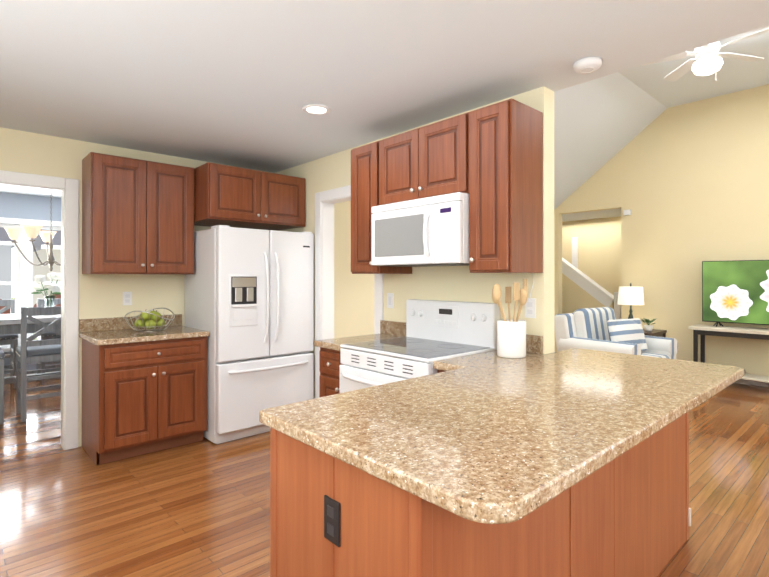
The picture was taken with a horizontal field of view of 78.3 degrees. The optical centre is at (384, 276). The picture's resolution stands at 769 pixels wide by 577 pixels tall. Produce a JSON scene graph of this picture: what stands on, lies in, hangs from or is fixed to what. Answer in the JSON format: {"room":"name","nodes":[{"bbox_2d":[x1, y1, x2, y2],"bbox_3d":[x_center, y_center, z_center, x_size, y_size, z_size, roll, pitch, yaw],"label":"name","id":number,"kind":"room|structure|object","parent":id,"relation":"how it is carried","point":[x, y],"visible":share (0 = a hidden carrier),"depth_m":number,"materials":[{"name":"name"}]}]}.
{"room":"kitchen","nodes":[
{"label":"kitchen","id":0,"kind":"room"},
{"bbox_2d":[0,192,60,373],"bbox_3d":[-4.859,0.144,6.164,3.000,2.440,0.120,0,0,-43],"label":"wall","id":1,"kind":"structure","parent":0,"point":[23,206],"depth_m":6.24,"materials":[{"name":"paint"}]},
{"bbox_2d":[0,217,60,354],"bbox_3d":[-4.757,0.136,6.230,1.870,1.775,0.180,0,0,-43],"label":"window","id":2,"kind":"structure","parent":1,"relation":"in","point":[23,282],"depth_m":6.18,"materials":[{"name":"white wood"}]},
{"bbox_2d":[4,371,56,376],"bbox_3d":[-4.857,1.308,6.070,2.880,0.110,0.016,0,0,-43],"label":"baseboard","id":3,"kind":"structure","parent":1,"relation":"attached to","point":[7,375],"depth_m":6.08,"materials":[{"name":"white wood"}]},
{"bbox_2d":[0,127,270,446],"bbox_3d":[-2.446,0.138,3.831,3.640,2.440,0.120,0,0,-43],"label":"wall","id":4,"kind":"structure","parent":0,"point":[100,295],"depth_m":3.82,"materials":[{"name":"beige paint"}]},
{"bbox_2d":[0,170,78,449],"bbox_3d":[-3.006,0.294,3.317,1.432,2.126,0.160,0,0,-43],"label":"door frame","id":5,"kind":"structure","parent":4,"relation":"attached to","point":[68,188],"depth_m":3.70,"materials":[{"name":"white wood"}]},
{"bbox_2d":[123,292,131,304],"bbox_3d":[-2.174,0.189,3.994,0.072,0.115,0.008,0,0,-43],"label":"electrical outlet","id":6,"kind":"object","parent":4,"relation":"attached to","point":[127,298],"visible":1,"depth_m":3.99,"materials":[{"name":"white plastic"}]},
{"bbox_2d":[82,152,193,273],"bbox_3d":[-2.009,-0.474,3.897,0.770,0.915,0.373,0,0,-43],"label":"upper cabinet","id":7,"kind":"object","parent":4,"relation":"attached to","point":[137,216],"visible":1,"depth_m":3.74,"materials":[{"name":"brown wood"}]},
{"bbox_2d":[194,162,304,230],"bbox_3d":[-1.283,-0.701,4.374,0.935,0.460,0.653,0,0,-43],"label":"upper cabinet","id":8,"kind":"object","parent":4,"relation":"attached to","point":[233,196],"visible":0.98,"depth_m":4.09,"materials":[{"name":"brown wood"}]},
{"bbox_2d":[334,201,373,337],"bbox_3d":[0.993,0.144,6.311,4.780,2.440,0.120,0,0,-43],"label":"wall","id":9,"kind":"structure","parent":0,"point":[353,304],"depth_m":4.96,"materials":[{"name":"beige paint"}]},
{"bbox_2d":[0,378,768,576],"bbox_3d":[0.782,1.410,4.675,15.500,0.100,15.000,0,0,-43],"label":"floor","id":10,"kind":"structure","parent":0,"point":[199,509],"depth_m":2.83,"materials":[{"name":"brown wood"}]},
{"bbox_2d":[0,348,4,424],"bbox_3d":[-3.783,1.026,4.339,0.442,0.663,0.444,0,0,-43],"label":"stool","id":11,"kind":"object","parent":10,"relation":"on","point":[2,355],"visible":1,"depth_m":4.32,"materials":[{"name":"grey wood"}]},
{"bbox_2d":[0,299,18,388],"bbox_3d":[-4.745,0.827,5.742,0.442,1.068,0.432,0,0,-43],"label":"dining chair","id":12,"kind":"object","parent":10,"relation":"on","point":[11,340],"visible":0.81,"depth_m":5.72,"materials":[{"name":"grey wood"}]},
{"bbox_2d":[0,314,60,384],"bbox_3d":[-4.034,0.906,5.440,1.500,0.908,0.950,0,0,-43],"label":"dining table","id":13,"kind":"object","parent":10,"relation":"on","point":[10,324],"visible":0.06,"depth_m":5.14,"materials":[{"name":"grey wood"}]},
{"bbox_2d":[31,273,60,306],"bbox_3d":[-3.894,0.204,5.533,0.385,0.493,0.432,0,0,-43],"label":"flower vase","id":14,"kind":"object","parent":13,"relation":"on","point":[40,284],"visible":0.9,"depth_m":5.48,"materials":[{"name":"clear glass"}]},
{"bbox_2d":[15,306,60,421],"bbox_3d":[-3.362,0.824,4.680,0.442,1.068,0.432,0,0,-43],"label":"dining chair","id":15,"kind":"object","parent":10,"relation":"on","point":[28,351],"visible":0.58,"depth_m":4.50,"materials":[{"name":"grey wood"}]},
{"bbox_2d":[37,298,60,384],"bbox_3d":[-4.267,0.828,6.182,0.442,1.068,0.432,0,0,-43],"label":"dining chair","id":16,"kind":"object","parent":10,"relation":"on","point":[45,335],"visible":0.27,"depth_m":6.01,"materials":[{"name":"grey wood"}]},
{"bbox_2d":[82,336,206,464],"bbox_3d":[-1.915,0.922,3.790,0.770,0.868,0.653,0,0,-43],"label":"base cabinet","id":17,"kind":"object","parent":10,"relation":"on","point":[140,398],"visible":1,"depth_m":3.55,"materials":[{"name":"brown wood"}]},
{"bbox_2d":[79,314,209,345],"bbox_3d":[-1.924,0.415,3.791,0.795,0.143,0.640,0,0,-43],"label":"countertop","id":18,"kind":"structure","parent":17,"relation":"on","point":[106,331],"depth_m":3.76,"materials":[{"name":"stone"}]},
{"bbox_2d":[124,308,174,331],"bbox_3d":[-1.901,0.355,3.829,0.369,0.179,0.369,0,0,-43],"label":"fruit bowl","id":19,"kind":"object","parent":18,"relation":"on","point":[150,320],"visible":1,"depth_m":3.77,"materials":[{"name":"silver metal"}]},
{"bbox_2d":[185,225,313,443],"bbox_3d":[-1.209,0.475,4.287,0.900,1.765,0.818,0,0,-43],"label":"refrigerator","id":20,"kind":"object","parent":10,"relation":"on","point":[249,299],"visible":0.94,"depth_m":3.96,"materials":[{"name":"metal"}]},
{"bbox_2d":[319,347,341,397],"bbox_3d":[-0.141,0.921,3.347,0.653,0.868,0.308,0,0,-43],"label":"base cabinet","id":21,"kind":"object","parent":10,"relation":"on","point":[329,362],"visible":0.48,"depth_m":3.17,"materials":[{"name":"brown wood"}]},
{"bbox_2d":[314,320,405,350],"bbox_3d":[-0.144,0.414,3.361,0.640,0.143,0.326,0,0,-43],"label":"countertop","id":22,"kind":"structure","parent":21,"relation":"on","point":[391,329],"depth_m":3.43,"materials":[{"name":"stone"}]},
{"bbox_2d":[339,299,499,392],"bbox_3d":[0.188,0.760,2.923,0.734,1.188,0.756,0,0,-43],"label":"range","id":23,"kind":"object","parent":10,"relation":"on","point":[436,330],"visible":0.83,"depth_m":2.91,"materials":[{"name":"metal"}]},
{"bbox_2d":[270,427,621,576],"bbox_3d":[0.234,0.917,1.713,1.093,0.868,0.744,0,0,-43],"label":"base cabinet","id":24,"kind":"object","parent":10,"relation":"on","point":[330,517],"depth_m":1.36,"materials":[{"name":"brown wood"}]},
{"bbox_2d":[554,307,677,358],"bbox_3d":[2.696,0.872,5.570,1.024,0.977,1.009,0,0,-35],"label":"armchair","id":25,"kind":"object","parent":10,"relation":"on","point":[585,328],"visible":0.31,"depth_m":5.53,"materials":[{"name":"fabric"}]},
{"bbox_2d":[607,318,647,350],"bbox_3d":[2.802,0.682,5.444,0.551,0.391,0.170,0,-16,-27],"label":"throw pillow","id":26,"kind":"object","parent":25,"relation":"on","point":[626,330],"visible":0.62,"depth_m":5.37,"materials":[{"name":"fabric"}]},
{"bbox_2d":[643,328,666,336],"bbox_3d":[3.495,1.054,6.556,0.560,0.618,0.600,0,0,-43],"label":"side table","id":27,"kind":"object","parent":10,"relation":"on","point":[658,333],"visible":0.19,"depth_m":6.36,"materials":[{"name":"brown wood"}]},
{"bbox_2d":[618,283,643,318],"bbox_3d":[3.463,0.418,6.636,0.336,0.650,0.336,0,0,-43],"label":"table lamp","id":28,"kind":"object","parent":27,"relation":"on","point":[630,296],"visible":0.77,"depth_m":6.51,"materials":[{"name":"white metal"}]},
{"bbox_2d":[641,318,655,331],"bbox_3d":[3.568,0.650,6.347,0.204,0.184,0.189,0,0,-43],"label":"plant","id":29,"kind":"object","parent":27,"relation":"on","point":[648,327],"visible":0.98,"depth_m":6.32,"materials":[{"name":"green plant"}]},
{"bbox_2d":[622,412,690,576],"bbox_3d":[1.013,0.919,2.349,0.934,0.868,0.628,0,0,-43],"label":"base cabinet","id":30,"kind":"object","parent":10,"relation":"on","point":[627,513],"depth_m":2.11,"materials":[{"name":"brown wood"}]},
{"bbox_2d":[259,334,743,523],"bbox_3d":[0.598,0.410,2.005,2.105,0.143,1.142,0,0,-43],"label":"countertop","id":31,"kind":"structure","parent":30,"relation":"on","point":[490,437],"depth_m":1.45,"materials":[{"name":"stone"}]},
{"bbox_2d":[492,279,527,357],"bbox_3d":[0.698,0.228,2.634,0.184,0.429,0.227,0,0,-43],"label":"utensil crock","id":32,"kind":"object","parent":31,"relation":"on","point":[511,338],"visible":1,"depth_m":2.56,"materials":[{"name":"ceramic"}]},
{"bbox_2d":[688,324,768,382],"bbox_3d":[4.690,0.999,5.447,0.420,0.723,1.950,0,0,-43],"label":"console table","id":33,"kind":"object","parent":10,"relation":"on","point":[702,330],"visible":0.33,"depth_m":5.78,"materials":[{"name":"brown wood"}]},
{"bbox_2d":[702,260,768,326],"bbox_3d":[4.561,0.219,5.588,0.206,0.828,1.360,0,0,-43],"label":"tv","id":34,"kind":"object","parent":33,"relation":"on","point":[735,291],"visible":0.96,"depth_m":5.81,"materials":[{"name":"black"}]},
{"bbox_2d":[0,0,768,197],"bbox_3d":[-1.351,-1.165,2.553,3.520,0.160,10.190,0,0,-43],"label":"ceiling","id":35,"kind":"structure","parent":0,"point":[239,83],"depth_m":2.39,"materials":[{"name":"white paint"}]},
{"bbox_2d":[4,191,60,270],"bbox_3d":[-4.044,-0.567,5.723,0.889,1.020,0.855,0,0,-43],"label":"dining chandelier","id":36,"kind":"object","parent":35,"relation":"hanging from","point":[31,232],"visible":0.69,"depth_m":5.56,"materials":[{"name":"white glass"}]},
{"bbox_2d":[302,104,330,114],"bbox_3d":[-0.441,-1.077,3.055,0.184,0.010,0.184,0,0,-43],"label":"recessed light","id":37,"kind":"object","parent":35,"relation":"in","point":[316,109],"visible":1,"depth_m":3.05,"materials":[{"name":"white"}]},
{"bbox_2d":[573,57,601,73],"bbox_3d":[1.031,-1.064,2.398,0.136,0.039,0.136,0,0,-43],"label":"smoke detector","id":38,"kind":"object","parent":35,"relation":"attached to","point":[587,65],"visible":1,"depth_m":2.36,"materials":[{"name":"white plastic"}]},
{"bbox_2d":[276,14,768,398],"bbox_3d":[1.123,-0.505,2.548,0.120,3.720,6.600,0,0,-43],"label":"wall","id":39,"kind":"structure","parent":0,"point":[440,283],"depth_m":2.86,"materials":[{"name":"beige paint"}]},
{"bbox_2d":[315,185,382,397],"bbox_3d":[-0.274,0.296,4.068,0.160,2.126,0.922,0,0,-43],"label":"door frame","id":40,"kind":"structure","parent":39,"relation":"attached to","point":[326,201],"depth_m":4.31,"materials":[{"name":"white wood"}]},
{"bbox_2d":[351,141,411,273],"bbox_3d":[-0.027,-0.475,3.456,0.341,0.916,0.309,0,0,-43],"label":"upper cabinet","id":41,"kind":"object","parent":39,"relation":"attached to","point":[364,159],"depth_m":3.34,"materials":[{"name":"brown wood"}]},
{"bbox_2d":[387,293,393,307],"bbox_3d":[0.044,0.188,3.627,0.008,0.115,0.072,0,0,-43],"label":"light switch","id":42,"kind":"object","parent":39,"relation":"attached to","point":[390,300],"visible":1,"depth_m":3.62,"materials":[{"name":"white plastic"}]},
{"bbox_2d":[379,113,466,204],"bbox_3d":[0.336,-0.703,3.061,0.341,0.462,0.758,0,0,-43],"label":"upper cabinet","id":43,"kind":"object","parent":39,"relation":"attached to","point":[430,160],"depth_m":2.91,"materials":[{"name":"brown wood"}]},
{"bbox_2d":[371,192,468,266],"bbox_3d":[0.294,-0.269,3.022,0.448,0.400,0.752,0,0,-43],"label":"microwave","id":44,"kind":"object","parent":43,"relation":"attached to","point":[428,231],"visible":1,"depth_m":2.83,"materials":[{"name":"plastic"}]},
{"bbox_2d":[467,98,542,272],"bbox_3d":[0.686,-0.477,2.680,0.341,0.916,0.274,0,0,-43],"label":"upper cabinet","id":45,"kind":"object","parent":39,"relation":"attached to","point":[488,159],"depth_m":2.56,"materials":[{"name":"brown wood"}]},
{"bbox_2d":[525,298,535,317],"bbox_3d":[0.849,0.186,2.750,0.008,0.115,0.072,0,0,-43],"label":"outlet","id":46,"kind":"object","parent":39,"relation":"attached to","point":[530,308],"visible":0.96,"depth_m":2.75,"materials":[{"name":"white plastic"}]},
{"bbox_2d":[562,273,613,313],"bbox_3d":[2.830,0.150,8.731,0.120,2.440,2.740,0,0,-43],"label":"wall","id":47,"kind":"structure","parent":0,"point":[575,296],"depth_m":8.15,"materials":[{"name":"beige paint"}]},
{"bbox_2d":[562,237,620,319],"bbox_3d":[3.120,-0.151,8.981,0.934,3.043,2.956,0,0,-43],"label":"trim","id":48,"kind":"structure","parent":47,"relation":"attached to","point":[587,284],"depth_m":8.00,"materials":[{"name":"white wood"}]},
{"bbox_2d":[562,216,620,295],"bbox_3d":[3.805,0.070,9.015,0.120,2.600,3.900,0,0,-43],"label":"wall","id":49,"kind":"structure","parent":0,"point":[599,251],"depth_m":8.74,"materials":[{"name":"yellow paint"}]},
{"bbox_2d":[554,84,768,375],"bbox_3d":[4.861,-0.497,5.723,0.120,3.720,6.220,0,0,-43],"label":"wall","id":50,"kind":"structure","parent":0,"point":[687,184],"depth_m":6.42,"materials":[{"name":"yellow paint"}]},
{"bbox_2d":[623,209,630,214],"bbox_3d":[3.595,-0.944,6.991,0.030,0.080,0.100,0,0,-43],"label":"door chime","id":51,"kind":"object","parent":50,"relation":"attached to","point":[626,212],"visible":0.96,"depth_m":6.97,"materials":[{"name":"white plastic"}]},
{"bbox_2d":[734,379,768,386],"bbox_3d":[5.226,1.306,5.219,0.016,0.110,4.990,0,0,-43],"label":"baseboard","id":52,"kind":"structure","parent":50,"relation":"attached to","point":[754,383],"depth_m":5.88,"materials":[{"name":"white wood"}]},
{"bbox_2d":[554,26,768,221],"bbox_3d":[3.005,-1.798,5.284,6.350,1.440,8.320,0,0,-43],"label":"ceiling","id":53,"kind":"structure","parent":0,"point":[599,123],"depth_m":5.98,"materials":[{"name":"white paint"}]},
{"bbox_2d":[643,28,768,80],"bbox_3d":[3.065,-2.104,4.449,1.256,0.509,1.256,0,0,-43],"label":"ceiling fan","id":54,"kind":"object","parent":53,"relation":"hanging from","point":[706,61],"visible":0.56,"depth_m":4.48,"materials":[{"name":"white"}]},
{"label":"outside","id":55,"kind":"structure","parent":0,"visible":0},
{"bbox_2d":[12,247,14,297],"bbox_3d":[-31.589,-18.062,38.126,120.000,41.000,0.001,0,0,-43],"label":"sky","id":56,"kind":"structure","parent":55,"point":[13,271],"depth_m":38.97,"materials":[{"name":"white"}]},
{"bbox_3d":[-23.476,1.817,29.244,80.000,0.100,53.990,0,0,-43],"label":"lawn","id":57,"kind":"structure","parent":55,"visible":0},
{"bbox_2d":[0,227,14,299],"bbox_3d":[-21.591,-1.230,20.101,9.120,5.948,8.920,0,0,-43],"label":"house","id":58,"kind":"structure","parent":57,"relation":"on","point":[6,245],"depth_m":19.86,"materials":[{"name":"white"}]},
{"bbox_2d":[0,294,60,313],"bbox_3d":[-8.309,1.069,12.624,15.630,1.300,2.523,0,0,-43],"label":"shrubs","id":59,"kind":"object","parent":57,"relation":"on","point":[8,310],"depth_m":12.10,"materials":[{"name":"green plant"}]},
{"bbox_2d":[33,230,60,306],"bbox_3d":[-13.020,-1.068,25.256,9.720,5.648,8.920,0,0,-43],"label":"house","id":60,"kind":"structure","parent":57,"relation":"on","point":[40,247],"depth_m":19.86,"materials":[{"name":"white"}]}
]}

